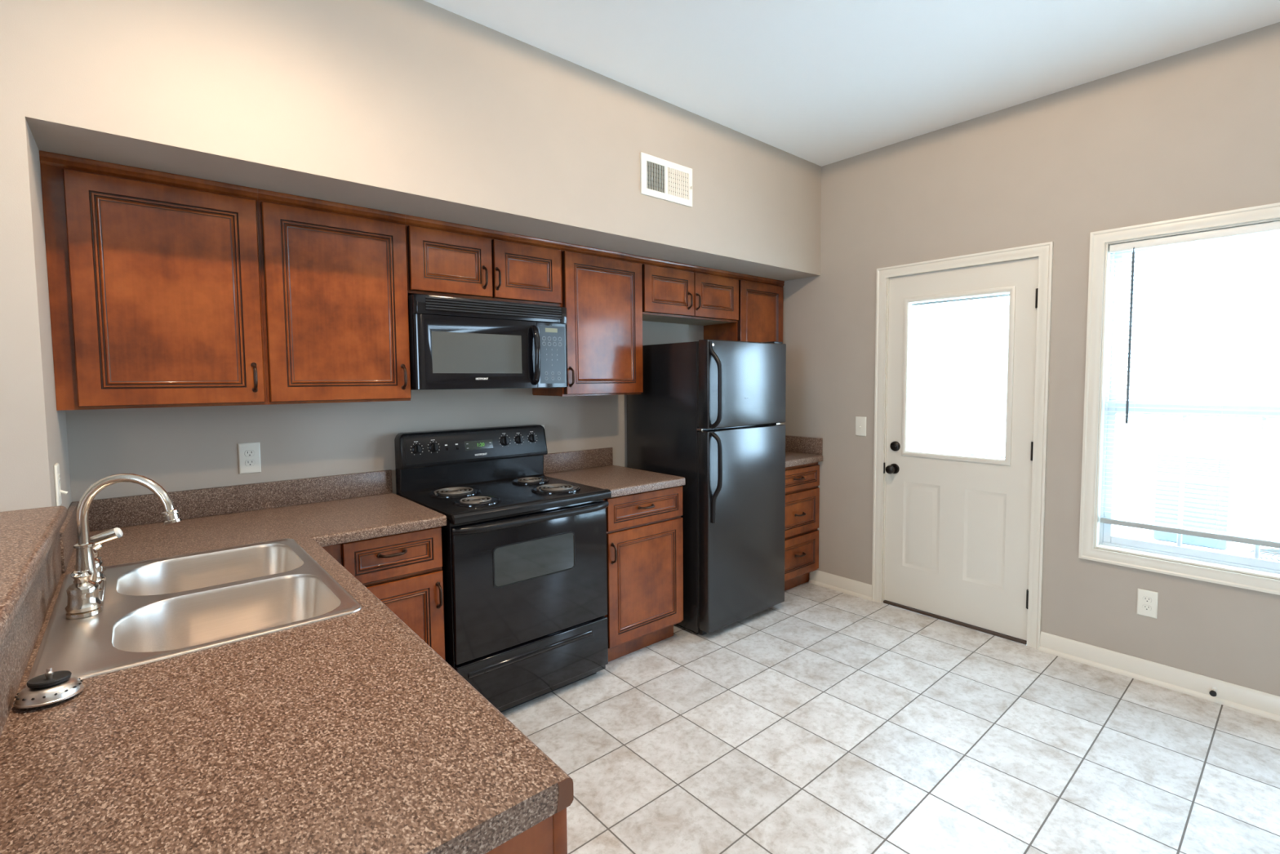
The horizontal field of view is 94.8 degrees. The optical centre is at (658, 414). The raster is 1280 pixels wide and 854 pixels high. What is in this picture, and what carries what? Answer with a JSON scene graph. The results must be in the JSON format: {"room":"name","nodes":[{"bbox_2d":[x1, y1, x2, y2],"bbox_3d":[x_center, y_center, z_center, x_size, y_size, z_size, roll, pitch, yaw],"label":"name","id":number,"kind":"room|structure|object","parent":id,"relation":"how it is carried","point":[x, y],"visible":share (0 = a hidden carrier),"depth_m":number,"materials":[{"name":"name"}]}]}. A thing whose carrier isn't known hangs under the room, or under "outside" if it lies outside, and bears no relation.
{"room":"kitchen","nodes":[
{"label":"kitchen","id":0,"kind":"room"},
{"bbox_2d":[0,0,71,511],"bbox_3d":[-3.210,-0.015,0.707,3.490,2.865,0.734,-3,5,-42],"label":"wall pier","id":1,"kind":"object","parent":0,"point":[33,439],"depth_m":1.56,"materials":[{"name":"paint"}]},
{"bbox_2d":[53,462,67,506],"bbox_3d":[-1.750,0.206,1.726,0.023,0.124,0.074,-3,5,-42],"label":"switch plate","id":2,"kind":"object","parent":1,"relation":"attached to","point":[56,467],"visible":0.98,"depth_m":1.70,"materials":[{"name":"beige plastic"}]},
{"bbox_2d":[65,320,703,502],"bbox_3d":[-0.762,-0.184,3.290,3.810,2.865,0.120,-3,5,-42],"label":"wall","id":3,"kind":"structure","parent":0,"point":[184,448],"depth_m":2.54,"materials":[{"name":"paint"}]},
{"bbox_2d":[39,150,266,410],"bbox_3d":[-1.744,-0.421,2.074,0.548,0.784,0.368,-3,5,-42],"label":"upper cabinet","id":4,"kind":"object","parent":3,"relation":"attached to","point":[154,277],"visible":1,"depth_m":1.94,"materials":[{"name":"brown wood"}]},
{"bbox_2d":[71,469,392,531],"bbox_3d":[-1.660,0.338,2.423,1.070,0.109,0.019,-3,5,-42],"label":"backsplash","id":5,"kind":"structure","parent":3,"relation":"attached to","point":[140,509],"depth_m":2.37,"materials":[{"name":"brown laminate"}]},
{"bbox_2d":[237,442,261,474],"bbox_3d":[-1.674,0.177,2.410,0.074,0.124,0.008,-3,5,-42],"label":"wall outlet","id":6,"kind":"object","parent":3,"relation":"attached to","point":[249,453],"visible":1,"depth_m":2.41,"materials":[{"name":"beige plastic"}]},
{"bbox_2d":[244,459,254,466],"bbox_3d":[-1.672,0.197,2.409,0.033,0.025,0.002,-3,5,-42],"label":"receptacle","id":7,"kind":"object","parent":6,"relation":"attached to","point":[247,462],"depth_m":2.41,"materials":[{"name":"grey plastic"}]},
{"bbox_2d":[244,449,254,456],"bbox_3d":[-1.672,0.158,2.406,0.033,0.025,0.002,-3,5,-42],"label":"receptacle","id":8,"kind":"object","parent":6,"relation":"attached to","point":[247,452],"depth_m":2.41,"materials":[{"name":"grey plastic"}]},
{"bbox_2d":[257,188,411,404],"bbox_3d":[-1.345,-0.445,2.428,0.520,0.784,0.368,-3,5,-42],"label":"upper cabinet","id":9,"kind":"object","parent":3,"relation":"attached to","point":[334,275],"visible":0.99,"depth_m":2.30,"materials":[{"name":"brown wood"}]},
{"bbox_2d":[404,214,561,306],"bbox_3d":[-0.867,-0.703,2.841,0.763,0.324,0.368,-3,5,-42],"label":"upper cabinet","id":10,"kind":"object","parent":3,"relation":"attached to","point":[444,259],"visible":0.94,"depth_m":2.69,"materials":[{"name":"brown wood"}]},
{"bbox_2d":[408,293,568,390],"bbox_3d":[-0.841,-0.328,2.837,0.758,0.402,0.435,-3,5,-42],"label":"microwave","id":11,"kind":"object","parent":10,"relation":"attached to","point":[455,343],"visible":0.99,"depth_m":2.67,"materials":[{"name":"black plastic"}]},
{"bbox_2d":[543,447,613,473],"bbox_3d":[-0.482,0.268,3.468,0.522,0.109,0.019,-3,5,-42],"label":"backsplash","id":12,"kind":"structure","parent":3,"relation":"attached to","point":[591,458],"depth_m":3.46,"materials":[{"name":"brown laminate"}]},
{"bbox_2d":[532,241,643,396],"bbox_3d":[-0.381,-0.502,3.284,0.532,0.784,0.368,-3,5,-42],"label":"upper cabinet","id":13,"kind":"object","parent":3,"relation":"attached to","point":[602,290],"visible":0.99,"depth_m":3.17,"materials":[{"name":"brown wood"}]},
{"bbox_2d":[640,256,738,325],"bbox_3d":[0.128,-0.762,3.723,0.834,0.324,0.368,-3,5,-42],"label":"upper cabinet","id":14,"kind":"object","parent":3,"relation":"attached to","point":[673,292],"visible":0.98,"depth_m":3.59,"materials":[{"name":"brown wood"}]},
{"bbox_2d":[703,272,784,342],"bbox_3d":[0.631,-0.563,4.182,0.508,0.784,0.368,-3,5,-42],"label":"upper cabinet","id":15,"kind":"object","parent":3,"relation":"attached to","point":[760,299],"visible":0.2,"depth_m":4.04,"materials":[{"name":"brown wood"}]},
{"bbox_2d":[17,0,821,280],"bbox_3d":[-0.488,-1.241,2.986,3.710,0.724,0.614,-3,5,-42],"label":"wall","id":16,"kind":"structure","parent":0,"point":[422,108],"depth_m":2.19,"materials":[{"name":"paint"}]},
{"bbox_2d":[640,151,692,207],"bbox_3d":[0.051,-1.211,3.041,0.358,0.200,0.022,-3,5,-42],"label":"air vent","id":17,"kind":"object","parent":16,"relation":"in","point":[661,179],"visible":1,"depth_m":3.04,"materials":[{"name":"white metal"}]},
{"bbox_2d":[423,0,1279,166],"bbox_3d":[0.067,-1.469,-0.195,7.320,0.100,6.320,-3,5,-42],"label":"ceiling","id":18,"kind":"structure","parent":0,"point":[820,82],"depth_m":2.55,"materials":[{"name":"white paint"}]},
{"bbox_2d":[501,581,1279,853],"bbox_3d":[0.082,1.471,-0.106,7.200,0.050,6.200,-3,5,-42],"label":"floor","id":19,"kind":"structure","parent":0,"point":[818,720],"depth_m":2.30,"materials":[{"name":"tile"}]},
{"bbox_2d":[322,526,445,660],"bbox_3d":[-1.215,0.868,2.415,0.456,0.873,0.662,-3,5,-42],"label":"base cabinet","id":20,"kind":"object","parent":19,"relation":"on","point":[404,571],"visible":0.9,"depth_m":2.24,"materials":[{"name":"brown wood"}]},
{"bbox_2d":[394,424,611,712],"bbox_3d":[-0.720,0.680,2.791,0.764,1.198,0.700,-3,5,-42],"label":"electric range","id":21,"kind":"object","parent":19,"relation":"on","point":[524,566],"visible":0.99,"depth_m":2.62,"materials":[{"name":"black metal"}]},
{"bbox_2d":[401,475,611,524],"bbox_3d":[-0.730,0.378,2.784,0.761,0.041,0.674,-3,5,-42],"label":"cooktop","id":22,"kind":"object","parent":21,"relation":"in","point":[481,500],"depth_m":2.67,"materials":[{"name":"black metal"}]},
{"bbox_2d":[441,498,608,712],"bbox_3d":[-0.718,0.832,2.801,0.761,0.892,0.700,-3,5,-42],"label":"oven","id":23,"kind":"object","parent":21,"relation":"in","point":[525,588],"depth_m":2.54,"materials":[{"name":"black metal"}]},
{"bbox_2d":[485,807,567,853],"bbox_3d":[-0.871,0.936,1.227,0.601,0.873,1.572,-3,5,-42],"label":"base cabinet","id":24,"kind":"object","parent":19,"relation":"on","point":[548,836],"visible":0.02,"depth_m":0.79,"materials":[{"name":"brown wood"}]},
{"bbox_2d":[0,469,573,853],"bbox_3d":[-0.913,0.382,1.584,1.070,0.190,2.267,-3,5,-42],"label":"countertop","id":25,"kind":"structure","parent":24,"relation":"on","point":[350,733],"depth_m":0.88,"materials":[{"name":"brown laminate"}]},
{"bbox_2d":[13,666,84,708],"bbox_3d":[-1.014,0.446,0.979,0.082,0.050,0.082,-3,5,-42],"label":"strainer","id":26,"kind":"object","parent":25,"relation":"on","point":[51,686],"visible":1,"depth_m":0.96,"materials":[{"name":"silver metal"}]},
{"bbox_2d":[64,473,182,618],"bbox_3d":[-1.327,0.291,1.465,0.211,0.304,0.300,-3,5,-42],"label":"faucet","id":27,"kind":"object","parent":25,"relation":"on","point":[86,596],"visible":1,"depth_m":1.41,"materials":[{"name":"silver metal"}]},
{"bbox_2d":[89,527,123,570],"bbox_3d":[-1.554,0.377,1.642,0.091,0.116,0.052,-3,5,-42],"label":"sprayer","id":28,"kind":"object","parent":27,"relation":"attached to","point":[113,534],"visible":0.41,"depth_m":1.64,"materials":[{"name":"silver metal"}]},
{"bbox_2d":[25,538,361,687],"bbox_3d":[-1.152,0.532,1.491,0.538,0.186,0.836,-3,5,-42],"label":"sink","id":29,"kind":"object","parent":25,"relation":"in","point":[162,608],"visible":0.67,"depth_m":1.49,"materials":[{"name":"silver metal"}]},
{"bbox_2d":[603,485,683,662],"bbox_3d":[-0.258,0.811,3.265,0.533,0.873,0.662,-3,5,-42],"label":"base cabinet","id":30,"kind":"object","parent":19,"relation":"on","point":[645,535],"visible":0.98,"depth_m":3.04,"materials":[{"name":"brown wood"}]},
{"bbox_2d":[543,447,684,497],"bbox_3d":[-0.269,0.300,3.230,0.522,0.149,0.660,-3,5,-42],"label":"countertop","id":31,"kind":"structure","parent":30,"relation":"on","point":[591,467],"depth_m":3.29,"materials":[{"name":"brown laminate"}]},
{"bbox_2d":[626,339,786,635],"bbox_3d":[0.314,0.389,3.640,0.699,1.664,0.773,-3,5,-42],"label":"refrigerator","id":32,"kind":"object","parent":19,"relation":"on","point":[710,414],"visible":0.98,"depth_m":3.35,"materials":[{"name":"black metal"}]},
{"bbox_2d":[784,462,819,591],"bbox_3d":[0.738,0.752,4.149,0.508,0.873,0.662,-3,5,-42],"label":"base cabinet","id":33,"kind":"object","parent":19,"relation":"on","point":[802,481],"visible":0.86,"depth_m":3.96,"materials":[{"name":"brown wood"}]},
{"bbox_2d":[785,435,822,467],"bbox_3d":[0.733,0.238,4.119,0.511,0.155,0.660,-3,5,-42],"label":"countertop","id":34,"kind":"structure","parent":33,"relation":"on","point":[794,444],"depth_m":4.08,"materials":[{"name":"brown laminate"}]},
{"bbox_2d":[782,22,1279,696],"bbox_3d":[2.767,-0.149,2.280,0.120,2.865,6.320,-3,5,-42],"label":"wall","id":35,"kind":"structure","parent":0,"point":[1196,131],"depth_m":2.98,"materials":[{"name":"paint"}]},
{"bbox_2d":[808,569,871,600],"bbox_3d":[1.229,1.147,3.988,0.026,0.097,0.472,-3,5,-42],"label":"baseboard","id":36,"kind":"structure","parent":35,"relation":"attached to","point":[849,586],"depth_m":3.97,"materials":[{"name":"beige paint"}]},
{"bbox_2d":[855,416,866,435],"bbox_3d":[1.312,0.076,3.825,0.023,0.124,0.074,-3,5,-42],"label":"light switch","id":37,"kind":"object","parent":35,"relation":"attached to","point":[860,421],"visible":1,"depth_m":3.83,"materials":[{"name":"beige plastic"}]},
{"bbox_2d":[883,600,1026,644],"bbox_3d":[1.755,1.212,3.507,0.124,0.016,0.812,-3,5,-42],"label":"threshold","id":38,"kind":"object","parent":35,"relation":"attached to","point":[920,611],"depth_m":3.43,"materials":[{"name":"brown metal"}]},
{"bbox_2d":[883,257,1038,640],"bbox_3d":[1.703,0.186,3.402,0.122,2.041,0.830,-3,5,-42],"label":"door","id":39,"kind":"structure","parent":35,"relation":"in","point":[957,534],"depth_m":3.38,"materials":[{"name":"beige paint"}]},
{"bbox_2d":[871,241,1053,649],"bbox_3d":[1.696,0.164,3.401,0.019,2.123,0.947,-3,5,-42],"label":"trim","id":40,"kind":"structure","parent":35,"relation":"attached to","point":[1044,251],"depth_m":3.12,"materials":[{"name":"beige paint"}]},
{"bbox_2d":[1136,588,1158,618],"bbox_3d":[2.304,0.890,2.773,0.008,0.124,0.074,-3,5,-42],"label":"wall outlet","id":41,"kind":"object","parent":35,"relation":"attached to","point":[1147,600],"visible":1,"depth_m":2.77,"materials":[{"name":"beige plastic"}]},
{"bbox_2d":[1142,604,1151,610],"bbox_3d":[2.302,0.909,2.772,0.002,0.026,0.034,-3,5,-42],"label":"receptacle","id":42,"kind":"object","parent":41,"relation":"attached to","point":[1144,606],"depth_m":2.77,"materials":[{"name":"grey plastic"}]},
{"bbox_2d":[1142,595,1151,602],"bbox_3d":[2.302,0.870,2.770,0.002,0.026,0.034,-3,5,-42],"label":"receptacle","id":43,"kind":"object","parent":41,"relation":"attached to","point":[1145,598],"depth_m":2.77,"materials":[{"name":"grey plastic"}]},
{"bbox_2d":[1078,202,1279,595],"bbox_3d":[2.441,-0.064,2.547,0.019,1.609,0.986,-3,5,-42],"label":"trim","id":44,"kind":"structure","parent":35,"relation":"attached to","point":[1098,239],"depth_m":2.84,"materials":[{"name":"beige paint"}]},
{"bbox_2d":[1093,217,1279,579],"bbox_3d":[2.491,-0.070,2.592,0.119,1.494,0.870,-3,5,-42],"label":"window","id":45,"kind":"structure","parent":35,"relation":"in","point":[1104,539],"depth_m":2.78,"materials":[{"name":"beige paint"}]},
{"bbox_2d":[1099,220,1279,548],"bbox_3d":[2.464,-0.125,2.565,0.047,1.356,0.842,-3,5,-42],"label":"mini blind","id":46,"kind":"object","parent":45,"relation":"attached to","point":[1273,226],"visible":1,"depth_m":2.63,"materials":[{"name":"white plastic"}]},
{"bbox_2d":[1039,631,1279,721],"bbox_3d":[3.418,1.278,1.530,0.026,0.097,4.222,-3,5,-42],"label":"baseboard","id":47,"kind":"structure","parent":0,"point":[1251,700],"depth_m":2.72,"materials":[{"name":"beige paint"}]},
{"bbox_2d":[1208,686,1217,696],"bbox_3d":[2.436,1.215,2.581,0.066,0.024,0.024,-3,5,-42],"label":"door stop","id":48,"kind":"object","parent":47,"relation":"attached to","point":[1212,693],"visible":1,"depth_m":2.56,"materials":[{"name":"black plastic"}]},
{"label":"outside","id":49,"kind":"structure","parent":0,"visible":0},
{"bbox_2d":[899,405,1279,644],"bbox_3d":[13.628,0.779,12.727,29.875,0.070,45.000,-3,5,-42],"label":"ground","id":50,"kind":"structure","parent":49,"point":[957,429],"depth_m":13.85,"materials":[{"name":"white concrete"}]},
{"bbox_2d":[1137,449,1246,555],"bbox_3d":[4.990,0.796,5.477,0.700,0.870,0.700,-3,5,-42],"label":"condenser unit","id":51,"kind":"object","parent":50,"relation":"on","point":[1213,544],"visible":0.58,"depth_m":5.29,"materials":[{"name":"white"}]},
{"bbox_2d":[1240,543,1279,560],"bbox_3d":[3.574,1.089,3.172,0.896,0.576,0.896,-3,5,-42],"label":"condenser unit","id":52,"kind":"object","parent":50,"relation":"on","point":[1266,553],"visible":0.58,"depth_m":3.38,"materials":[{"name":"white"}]},
{"bbox_2d":[1248,548,1279,560],"bbox_3d":[3.572,0.804,3.155,0.578,0.006,0.578,-3,5,-42],"label":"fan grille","id":53,"kind":"object","parent":52,"relation":"attached to","point":[1266,553],"depth_m":3.36,"materials":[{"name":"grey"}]},
{"bbox_3d":[-1.165,0.856,0.996,0.133,1.064,1.621,-3,5,-42],"label":"wall","id":54,"kind":"structure","parent":0,"visible":0},
{"bbox_2d":[0,505,67,646],"bbox_3d":[-1.262,0.315,0.817,0.520,0.038,1.715,-3,5,-42],"label":"bar","id":55,"kind":"object","parent":54,"relation":"on","point":[27,536],"visible":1,"depth_m":1.20,"materials":[{"name":"brown laminate"}]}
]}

